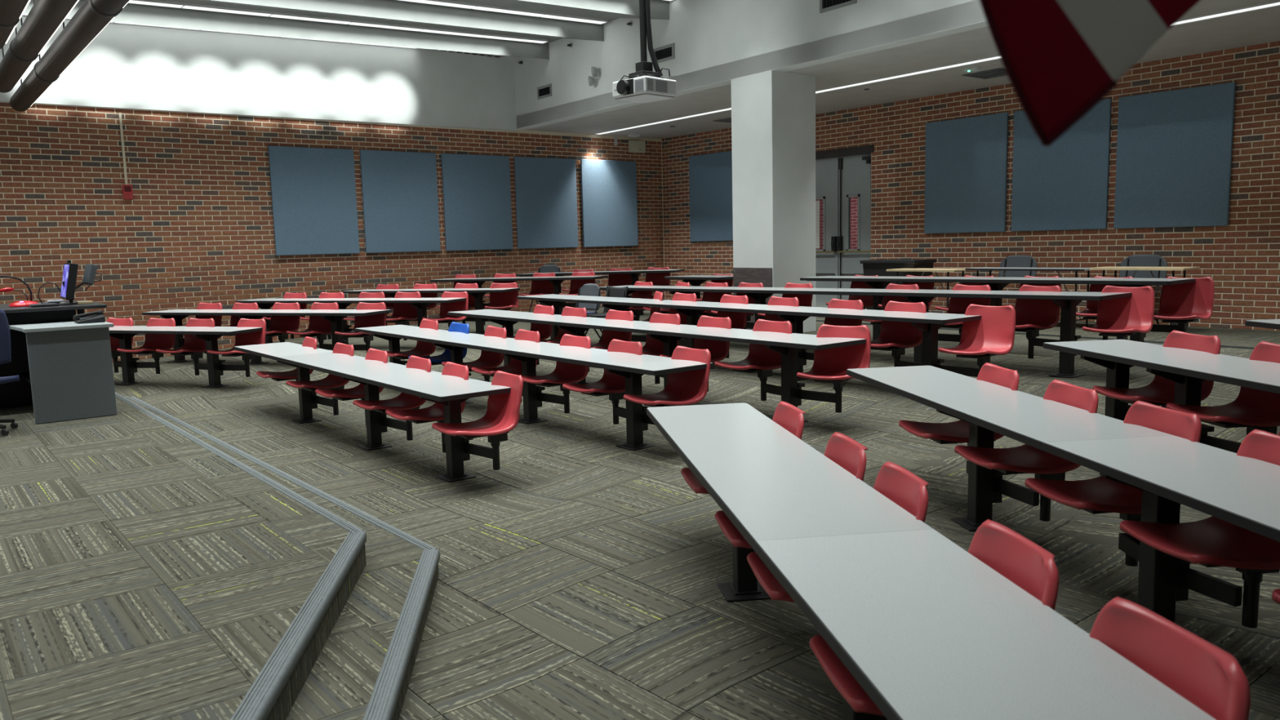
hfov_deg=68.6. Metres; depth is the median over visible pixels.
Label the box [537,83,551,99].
air vent
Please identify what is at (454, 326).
swivel chair
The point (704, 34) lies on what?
wall
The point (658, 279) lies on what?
swivel chair
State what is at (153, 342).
swivel chair
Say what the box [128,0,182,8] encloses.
diffuser
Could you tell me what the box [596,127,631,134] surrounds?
diffuser
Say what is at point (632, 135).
smoke detector
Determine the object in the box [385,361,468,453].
swivel chair
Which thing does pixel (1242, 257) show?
wall
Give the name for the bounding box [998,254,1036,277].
chair
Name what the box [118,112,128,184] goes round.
conduit
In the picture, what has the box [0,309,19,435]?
office chair
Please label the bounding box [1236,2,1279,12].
diffuser
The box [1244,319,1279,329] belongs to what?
desk
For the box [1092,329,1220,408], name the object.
swivel chair
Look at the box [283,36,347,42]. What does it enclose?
diffuser
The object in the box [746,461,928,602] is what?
swivel chair
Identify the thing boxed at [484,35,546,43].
diffuser
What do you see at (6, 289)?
lamp
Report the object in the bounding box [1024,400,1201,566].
swivel chair
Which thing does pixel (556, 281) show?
desk
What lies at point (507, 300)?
swivel chair
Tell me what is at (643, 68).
mount
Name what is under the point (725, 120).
ceiling vent
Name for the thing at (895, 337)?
swivel chair
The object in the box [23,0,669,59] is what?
ceiling
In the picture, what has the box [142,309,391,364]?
desk
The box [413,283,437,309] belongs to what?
swivel chair
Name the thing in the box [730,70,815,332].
pillar
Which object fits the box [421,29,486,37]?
diffuser
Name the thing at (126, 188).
grille
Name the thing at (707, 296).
swivel chair
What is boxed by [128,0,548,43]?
ceiling light
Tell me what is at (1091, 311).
swivel chair
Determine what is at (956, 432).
swivel chair
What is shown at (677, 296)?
swivel chair
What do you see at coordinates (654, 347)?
swivel chair
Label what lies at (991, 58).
diffuser
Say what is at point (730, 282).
swivel chair
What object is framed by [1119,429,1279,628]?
swivel chair
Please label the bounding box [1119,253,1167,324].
chair
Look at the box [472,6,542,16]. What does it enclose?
diffuser
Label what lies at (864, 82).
diffuser
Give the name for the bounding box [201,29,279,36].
diffuser
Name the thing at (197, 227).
wall
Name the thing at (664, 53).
air vent
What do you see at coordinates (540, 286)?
swivel chair
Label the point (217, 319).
swivel chair
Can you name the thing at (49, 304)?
keyboard
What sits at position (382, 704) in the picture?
trim
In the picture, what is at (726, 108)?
diffuser
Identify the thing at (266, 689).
trim
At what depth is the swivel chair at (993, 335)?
8.17 m
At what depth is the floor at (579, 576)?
5.37 m
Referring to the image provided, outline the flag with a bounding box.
[979,0,1199,146]
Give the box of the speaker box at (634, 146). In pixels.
[628,140,645,153]
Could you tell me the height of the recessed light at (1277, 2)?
0.032 m
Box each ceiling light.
[22,13,417,48]
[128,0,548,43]
[397,0,608,24]
[429,48,504,57]
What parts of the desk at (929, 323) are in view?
post, post, swing arm, swing arm, post, post, plate, swing arm, swing arm, post, swing arm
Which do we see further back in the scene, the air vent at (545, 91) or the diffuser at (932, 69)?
the air vent at (545, 91)
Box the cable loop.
[37,281,61,303]
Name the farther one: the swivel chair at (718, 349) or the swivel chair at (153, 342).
the swivel chair at (153, 342)
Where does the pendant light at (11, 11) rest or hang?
hanging from the ceiling at (386, 11)
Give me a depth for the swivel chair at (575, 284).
16.27 m
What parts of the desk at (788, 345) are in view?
post, post, post, swing arm, post, swing arm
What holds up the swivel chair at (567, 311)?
attached to the desk at (788, 345)
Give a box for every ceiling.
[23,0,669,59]
[516,0,1279,138]
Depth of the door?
17.38 m
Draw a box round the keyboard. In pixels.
[28,302,58,307]
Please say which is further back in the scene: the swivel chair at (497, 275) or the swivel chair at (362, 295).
the swivel chair at (497, 275)
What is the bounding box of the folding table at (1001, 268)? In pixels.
[965,266,1090,328]
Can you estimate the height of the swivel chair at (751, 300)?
0.714 m
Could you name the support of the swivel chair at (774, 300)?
attached to the desk at (929, 323)
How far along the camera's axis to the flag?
1.01 m
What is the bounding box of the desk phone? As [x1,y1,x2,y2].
[72,310,105,324]
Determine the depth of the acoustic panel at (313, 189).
16.21 m
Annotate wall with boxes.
[0,15,518,131]
[0,102,664,362]
[514,0,987,130]
[661,40,1279,331]
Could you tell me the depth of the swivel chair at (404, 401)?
8.11 m
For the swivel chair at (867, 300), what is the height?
0.714 m
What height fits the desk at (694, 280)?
0.818 m
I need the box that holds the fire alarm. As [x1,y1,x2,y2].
[121,184,133,199]
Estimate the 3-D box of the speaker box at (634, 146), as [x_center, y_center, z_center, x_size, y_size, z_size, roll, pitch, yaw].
[-0.062,-4.653,20.494,0.400,0.250,0.104,-7,9,-38]
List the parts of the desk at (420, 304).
post, post, post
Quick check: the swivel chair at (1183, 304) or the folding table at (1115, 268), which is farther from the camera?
the folding table at (1115, 268)
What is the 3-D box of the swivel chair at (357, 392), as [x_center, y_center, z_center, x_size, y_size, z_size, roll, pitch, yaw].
[-2.655,0.278,8.751,0.610,0.714,0.478,-7,9,-39]
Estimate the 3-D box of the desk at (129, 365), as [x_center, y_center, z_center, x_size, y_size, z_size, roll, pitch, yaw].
[-6.626,-0.043,12.096,4.064,0.742,0.610,1,8,20]
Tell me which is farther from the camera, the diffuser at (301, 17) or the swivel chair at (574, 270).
the swivel chair at (574, 270)
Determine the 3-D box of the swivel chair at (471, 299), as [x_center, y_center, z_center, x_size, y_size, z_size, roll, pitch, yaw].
[-2.928,-0.881,15.227,0.478,0.714,0.610,1,8,22]
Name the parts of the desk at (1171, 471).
swing arm, plate, post, swing arm, swing arm, post, plate, swing arm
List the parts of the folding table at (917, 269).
leg frame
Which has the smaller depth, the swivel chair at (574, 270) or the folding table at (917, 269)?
the folding table at (917, 269)
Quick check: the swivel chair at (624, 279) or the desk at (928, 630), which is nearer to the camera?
the desk at (928, 630)
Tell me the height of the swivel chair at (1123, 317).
0.714 m
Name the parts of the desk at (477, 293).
swing arm, post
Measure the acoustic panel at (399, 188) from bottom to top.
1.829 m
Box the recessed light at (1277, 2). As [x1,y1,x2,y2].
[592,0,1279,134]
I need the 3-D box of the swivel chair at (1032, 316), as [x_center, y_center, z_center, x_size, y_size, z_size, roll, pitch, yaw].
[3.737,-0.361,9.104,0.610,0.714,0.478,-7,9,-36]
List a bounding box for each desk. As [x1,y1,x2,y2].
[108,325,262,387]
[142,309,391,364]
[234,342,511,482]
[235,297,466,344]
[342,288,519,334]
[355,324,712,450]
[430,275,608,312]
[447,309,866,422]
[515,269,684,314]
[516,293,981,380]
[599,284,1132,377]
[646,402,1216,719]
[664,275,733,319]
[800,275,1195,342]
[846,365,1279,637]
[1043,339,1279,453]
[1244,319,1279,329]
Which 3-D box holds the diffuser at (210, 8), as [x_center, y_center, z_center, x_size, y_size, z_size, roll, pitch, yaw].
[-5.993,-5.080,13.666,1.188,0.041,0.166,-7,9,-38]
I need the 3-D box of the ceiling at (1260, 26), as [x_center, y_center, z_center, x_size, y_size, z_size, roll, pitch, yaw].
[4.454,-4.105,12.536,4.758,0.240,18.200,-7,9,-38]
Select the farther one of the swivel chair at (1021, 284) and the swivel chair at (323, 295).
the swivel chair at (323, 295)
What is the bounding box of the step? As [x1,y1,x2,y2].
[127,398,439,719]
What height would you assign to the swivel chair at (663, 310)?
0.714 m
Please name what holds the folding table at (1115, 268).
on the floor at (579, 576)
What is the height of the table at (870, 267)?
0.940 m
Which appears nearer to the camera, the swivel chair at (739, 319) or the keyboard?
the keyboard
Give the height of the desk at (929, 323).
0.722 m
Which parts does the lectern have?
panel, panel, support post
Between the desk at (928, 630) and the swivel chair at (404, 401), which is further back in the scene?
the swivel chair at (404, 401)
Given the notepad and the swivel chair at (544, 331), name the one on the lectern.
the notepad
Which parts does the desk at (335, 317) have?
post, plate, post, plate, swing arm, post, swing arm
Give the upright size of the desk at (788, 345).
0.721 m
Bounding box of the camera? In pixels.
[0,275,38,306]
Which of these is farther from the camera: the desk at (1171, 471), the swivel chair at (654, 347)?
the swivel chair at (654, 347)
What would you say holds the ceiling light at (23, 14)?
attached to the ceiling at (386, 11)
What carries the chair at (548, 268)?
on the floor at (579, 576)
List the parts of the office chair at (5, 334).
leg, backrest, leg, seat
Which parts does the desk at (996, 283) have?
post, post, post, swing arm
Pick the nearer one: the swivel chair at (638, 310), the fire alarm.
the swivel chair at (638, 310)
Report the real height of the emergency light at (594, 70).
0.308 m
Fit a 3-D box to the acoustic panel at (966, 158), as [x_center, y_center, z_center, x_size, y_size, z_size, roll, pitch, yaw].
[5.246,-2.979,15.180,0.050,1.829,1.464,-7,9,-38]
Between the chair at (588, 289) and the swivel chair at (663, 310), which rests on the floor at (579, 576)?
the chair at (588, 289)
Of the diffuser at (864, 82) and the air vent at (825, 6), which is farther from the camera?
the diffuser at (864, 82)
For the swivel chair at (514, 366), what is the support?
attached to the desk at (632, 366)
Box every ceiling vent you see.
[712,117,731,123]
[961,67,1007,79]
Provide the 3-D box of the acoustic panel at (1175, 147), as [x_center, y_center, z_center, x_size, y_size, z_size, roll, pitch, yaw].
[7.210,-2.723,12.735,0.050,1.829,1.464,-7,9,-38]
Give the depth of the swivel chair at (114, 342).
12.38 m
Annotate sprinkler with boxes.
[626,21,632,26]
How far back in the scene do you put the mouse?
8.92 m
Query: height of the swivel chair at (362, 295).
0.714 m
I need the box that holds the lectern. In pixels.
[0,299,117,424]
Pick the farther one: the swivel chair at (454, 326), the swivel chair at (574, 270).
the swivel chair at (574, 270)
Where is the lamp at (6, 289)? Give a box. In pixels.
[0,287,27,300]
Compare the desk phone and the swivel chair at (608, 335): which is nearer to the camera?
the desk phone
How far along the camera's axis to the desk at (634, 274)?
16.94 m
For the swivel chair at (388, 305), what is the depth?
15.93 m
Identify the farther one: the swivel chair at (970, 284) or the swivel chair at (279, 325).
the swivel chair at (279, 325)
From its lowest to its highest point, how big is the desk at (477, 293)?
0.723 m
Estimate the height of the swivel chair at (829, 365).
0.714 m
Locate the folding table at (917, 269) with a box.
[886,267,970,313]
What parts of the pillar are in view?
kick panel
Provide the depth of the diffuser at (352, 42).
16.60 m
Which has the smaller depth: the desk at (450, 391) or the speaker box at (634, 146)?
the desk at (450, 391)
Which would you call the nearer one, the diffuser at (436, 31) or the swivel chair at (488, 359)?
the swivel chair at (488, 359)
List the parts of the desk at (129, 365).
swing arm, post, plate, swing arm, swing arm, post, plate, swing arm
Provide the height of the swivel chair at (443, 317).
0.714 m
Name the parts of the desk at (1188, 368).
post, post, swing arm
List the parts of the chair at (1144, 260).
backrest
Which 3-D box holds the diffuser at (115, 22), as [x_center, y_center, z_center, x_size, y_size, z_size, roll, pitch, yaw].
[-7.334,-5.113,14.336,1.188,0.041,0.166,-7,9,-38]
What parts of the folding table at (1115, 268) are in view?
leg frame, leg frame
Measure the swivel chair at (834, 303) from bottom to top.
0.714 m
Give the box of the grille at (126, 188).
[124,185,131,191]
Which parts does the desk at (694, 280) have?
post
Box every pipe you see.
[0,0,79,93]
[9,0,130,111]
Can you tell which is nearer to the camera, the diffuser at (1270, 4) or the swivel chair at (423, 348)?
the diffuser at (1270, 4)
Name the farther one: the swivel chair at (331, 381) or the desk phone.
the swivel chair at (331, 381)
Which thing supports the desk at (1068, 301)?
on the floor at (579, 576)
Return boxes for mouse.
[57,301,71,305]
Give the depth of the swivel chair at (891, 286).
10.50 m
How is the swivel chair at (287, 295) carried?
attached to the desk at (420, 304)
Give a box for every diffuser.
[115,22,199,30]
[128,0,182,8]
[182,5,271,16]
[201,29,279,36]
[271,14,350,24]
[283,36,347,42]
[349,22,422,31]
[351,42,413,48]
[401,0,474,8]
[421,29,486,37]
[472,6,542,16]
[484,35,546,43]
[540,14,605,23]
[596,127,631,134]
[631,120,668,128]
[667,111,711,120]
[709,107,731,112]
[815,80,873,93]
[873,67,946,81]
[942,56,999,67]
[1174,10,1239,24]
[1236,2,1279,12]
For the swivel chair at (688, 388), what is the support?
attached to the desk at (632, 366)
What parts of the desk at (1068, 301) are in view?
post, swing arm, post, post, swing arm, swing arm, plate, post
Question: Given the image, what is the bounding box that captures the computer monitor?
[60,260,78,304]
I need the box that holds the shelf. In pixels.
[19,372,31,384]
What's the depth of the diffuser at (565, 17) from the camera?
15.24 m
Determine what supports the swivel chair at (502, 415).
attached to the desk at (450, 391)
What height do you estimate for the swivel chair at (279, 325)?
0.714 m
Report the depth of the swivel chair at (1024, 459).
4.87 m
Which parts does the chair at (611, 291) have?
seat, backrest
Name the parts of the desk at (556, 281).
post, post, swing arm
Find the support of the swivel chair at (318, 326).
attached to the desk at (335, 317)
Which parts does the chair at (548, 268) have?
backrest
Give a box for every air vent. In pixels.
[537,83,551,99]
[653,43,675,62]
[819,0,857,13]
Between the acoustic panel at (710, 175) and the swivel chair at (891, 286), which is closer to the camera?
the swivel chair at (891, 286)
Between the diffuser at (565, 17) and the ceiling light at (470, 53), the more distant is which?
the ceiling light at (470, 53)
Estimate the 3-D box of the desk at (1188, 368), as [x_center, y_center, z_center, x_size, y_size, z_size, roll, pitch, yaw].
[3.384,0.505,4.246,0.610,0.720,4.694,-2,7,-7]
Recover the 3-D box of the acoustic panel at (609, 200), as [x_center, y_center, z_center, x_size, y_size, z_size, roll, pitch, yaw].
[-0.642,-3.354,20.146,1.464,1.829,0.050,-7,9,-38]
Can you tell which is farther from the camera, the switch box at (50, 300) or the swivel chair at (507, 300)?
the swivel chair at (507, 300)
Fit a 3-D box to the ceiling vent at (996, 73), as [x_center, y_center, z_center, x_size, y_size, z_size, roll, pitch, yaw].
[5.066,-4.100,13.478,0.620,0.031,0.620,-7,9,-38]
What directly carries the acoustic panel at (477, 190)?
attached to the wall at (197, 227)
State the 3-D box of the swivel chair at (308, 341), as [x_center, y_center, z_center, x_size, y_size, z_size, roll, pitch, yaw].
[-3.783,0.130,10.156,0.610,0.714,0.478,-6,9,-35]
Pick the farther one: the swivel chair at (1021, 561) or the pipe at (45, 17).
the pipe at (45, 17)
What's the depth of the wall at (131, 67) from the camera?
15.61 m
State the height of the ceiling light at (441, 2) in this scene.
0.367 m
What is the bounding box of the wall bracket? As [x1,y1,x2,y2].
[613,136,617,145]
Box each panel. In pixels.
[72,263,102,302]
[267,145,359,255]
[359,149,440,253]
[440,153,513,251]
[513,155,577,248]
[580,159,638,247]
[688,151,733,241]
[924,111,1008,233]
[1011,98,1111,231]
[1113,81,1235,228]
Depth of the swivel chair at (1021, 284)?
10.51 m
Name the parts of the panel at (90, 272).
arm, casing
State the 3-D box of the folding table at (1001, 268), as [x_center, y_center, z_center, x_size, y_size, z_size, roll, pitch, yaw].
[5.594,-0.904,13.453,0.503,0.824,1.780,-7,9,-38]
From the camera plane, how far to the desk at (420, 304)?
13.89 m
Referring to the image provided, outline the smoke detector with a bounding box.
[627,133,639,137]
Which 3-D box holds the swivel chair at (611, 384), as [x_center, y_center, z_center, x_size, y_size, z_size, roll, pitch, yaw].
[-0.298,0.207,7.990,0.610,0.714,0.478,-7,9,-40]
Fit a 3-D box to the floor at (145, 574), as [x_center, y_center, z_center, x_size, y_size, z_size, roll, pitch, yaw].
[-4.908,1.077,5.556,4.604,0.371,18.204,-7,9,-38]
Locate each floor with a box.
[0,396,366,719]
[112,305,1279,719]
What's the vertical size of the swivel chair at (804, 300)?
0.714 m
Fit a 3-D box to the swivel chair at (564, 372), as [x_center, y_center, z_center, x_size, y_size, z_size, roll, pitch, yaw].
[-0.765,0.146,8.571,0.610,0.714,0.478,-7,9,-40]
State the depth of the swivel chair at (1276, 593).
2.91 m
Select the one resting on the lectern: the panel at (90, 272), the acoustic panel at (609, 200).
the panel at (90, 272)
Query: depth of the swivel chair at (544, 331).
11.31 m
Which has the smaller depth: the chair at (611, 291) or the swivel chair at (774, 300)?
the swivel chair at (774, 300)
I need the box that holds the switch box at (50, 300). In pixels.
[47,299,63,302]
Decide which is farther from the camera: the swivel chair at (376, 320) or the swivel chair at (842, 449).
the swivel chair at (376, 320)
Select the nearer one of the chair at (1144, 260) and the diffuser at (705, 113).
the chair at (1144, 260)
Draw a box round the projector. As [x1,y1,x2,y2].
[612,75,676,103]
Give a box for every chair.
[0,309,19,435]
[106,317,133,373]
[116,317,175,373]
[155,317,214,375]
[182,302,222,353]
[207,318,266,377]
[223,302,258,335]
[256,336,318,381]
[261,292,306,338]
[265,302,300,342]
[285,342,354,415]
[286,302,338,348]
[299,292,344,339]
[315,347,387,426]
[334,302,386,352]
[342,291,385,322]
[352,355,431,440]
[376,284,399,325]
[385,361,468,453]
[386,291,421,340]
[386,318,438,359]
[408,321,469,364]
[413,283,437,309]
[422,291,468,327]
[431,370,523,470]
[438,283,478,324]
[440,274,475,296]
[441,325,506,395]
[471,328,540,402]
[483,273,516,298]
[484,282,519,310]
[506,304,554,364]
[520,272,555,305]
[521,333,591,413]
[528,264,560,312]
[539,306,586,343]
[559,271,595,295]
[559,283,600,337]
[561,269,593,291]
[562,338,642,424]
[584,284,628,342]
[591,309,633,349]
[602,267,631,290]
[623,345,711,407]
[624,280,653,320]
[642,291,664,321]
[642,311,680,383]
[643,281,689,313]
[645,266,670,292]
[659,315,731,391]
[669,292,696,324]
[680,400,806,494]
[696,273,733,301]
[697,281,728,317]
[711,281,763,328]
[714,319,791,400]
[714,431,867,548]
[716,293,748,358]
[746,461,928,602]
[757,282,813,316]
[764,296,799,321]
[796,324,871,413]
[808,519,1058,715]
[824,297,863,325]
[826,274,878,309]
[862,283,919,324]
[871,300,926,366]
[878,275,934,307]
[898,362,1018,446]
[935,275,994,311]
[937,303,1015,370]
[941,284,991,334]
[954,379,1098,521]
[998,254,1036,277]
[1014,284,1061,358]
[1019,275,1060,337]
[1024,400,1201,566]
[1075,275,1133,340]
[1081,284,1155,339]
[1088,596,1250,719]
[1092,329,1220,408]
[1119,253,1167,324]
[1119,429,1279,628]
[1153,276,1214,332]
[1165,341,1279,435]
[1271,588,1279,604]
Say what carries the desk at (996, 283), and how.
on the floor at (579, 576)
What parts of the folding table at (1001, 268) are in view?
leg frame, leg frame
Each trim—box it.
[115,391,366,719]
[123,395,439,719]
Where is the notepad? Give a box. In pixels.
[75,300,93,304]
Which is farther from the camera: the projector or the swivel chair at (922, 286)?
the swivel chair at (922, 286)
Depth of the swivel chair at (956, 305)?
9.82 m
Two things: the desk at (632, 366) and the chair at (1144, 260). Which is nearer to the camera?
the desk at (632, 366)
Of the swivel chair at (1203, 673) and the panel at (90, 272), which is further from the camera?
the panel at (90, 272)
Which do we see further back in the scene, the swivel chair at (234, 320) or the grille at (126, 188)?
the grille at (126, 188)
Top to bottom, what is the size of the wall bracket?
0.180 m
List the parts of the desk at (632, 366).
post, post, post, plate, swing arm, swing arm, post, plate, swing arm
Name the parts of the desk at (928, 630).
plate, post, post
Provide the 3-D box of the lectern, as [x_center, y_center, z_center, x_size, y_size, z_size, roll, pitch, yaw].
[-6.007,0.017,8.745,1.830,0.991,1.900,-7,9,-38]
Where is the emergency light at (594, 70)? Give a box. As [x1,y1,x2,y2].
[587,66,599,85]
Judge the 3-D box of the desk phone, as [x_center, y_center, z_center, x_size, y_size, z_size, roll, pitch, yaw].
[-5.086,-0.399,8.669,0.246,0.103,0.200,-7,9,-38]
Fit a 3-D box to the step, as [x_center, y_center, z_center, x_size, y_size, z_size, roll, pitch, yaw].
[-4.758,1.143,5.683,4.984,0.201,18.204,-7,9,-38]
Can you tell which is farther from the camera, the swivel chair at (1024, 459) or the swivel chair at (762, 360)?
the swivel chair at (762, 360)
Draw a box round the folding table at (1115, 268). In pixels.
[1089,266,1199,333]
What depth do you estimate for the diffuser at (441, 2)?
13.83 m
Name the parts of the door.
pane, glazing frame, kick rail, vertical rod, kick rail, pane, glazing frame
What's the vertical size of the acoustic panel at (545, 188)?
1.829 m
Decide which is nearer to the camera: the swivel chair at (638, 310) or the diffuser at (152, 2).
the diffuser at (152, 2)
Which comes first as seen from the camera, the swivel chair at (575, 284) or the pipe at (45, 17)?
the pipe at (45, 17)
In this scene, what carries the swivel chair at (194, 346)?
attached to the desk at (129, 365)
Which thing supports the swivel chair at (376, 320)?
attached to the desk at (335, 317)
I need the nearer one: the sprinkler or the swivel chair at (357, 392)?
the swivel chair at (357, 392)
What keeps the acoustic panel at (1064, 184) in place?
attached to the wall at (1242, 257)
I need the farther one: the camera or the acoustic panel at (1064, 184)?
the acoustic panel at (1064, 184)
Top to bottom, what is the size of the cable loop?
0.217 m
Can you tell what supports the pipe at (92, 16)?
hanging from the ceiling at (386, 11)
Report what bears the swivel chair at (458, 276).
attached to the desk at (556, 281)
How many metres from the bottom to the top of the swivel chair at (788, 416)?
0.714 m
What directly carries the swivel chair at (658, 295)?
attached to the desk at (929, 323)
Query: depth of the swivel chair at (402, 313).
13.93 m
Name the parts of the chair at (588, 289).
backrest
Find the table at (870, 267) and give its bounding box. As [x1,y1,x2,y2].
[859,258,936,312]
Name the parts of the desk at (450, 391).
post, plate, swing arm, post, plate, swing arm, post, plate, swing arm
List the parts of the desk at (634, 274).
post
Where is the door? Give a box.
[815,144,874,309]
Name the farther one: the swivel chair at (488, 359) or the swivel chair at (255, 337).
the swivel chair at (255, 337)
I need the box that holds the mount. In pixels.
[620,0,670,79]
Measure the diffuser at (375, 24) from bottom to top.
0.041 m
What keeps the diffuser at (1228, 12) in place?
attached to the recessed light at (1277, 2)
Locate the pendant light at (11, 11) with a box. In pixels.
[0,0,31,48]
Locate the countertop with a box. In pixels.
[8,316,113,333]

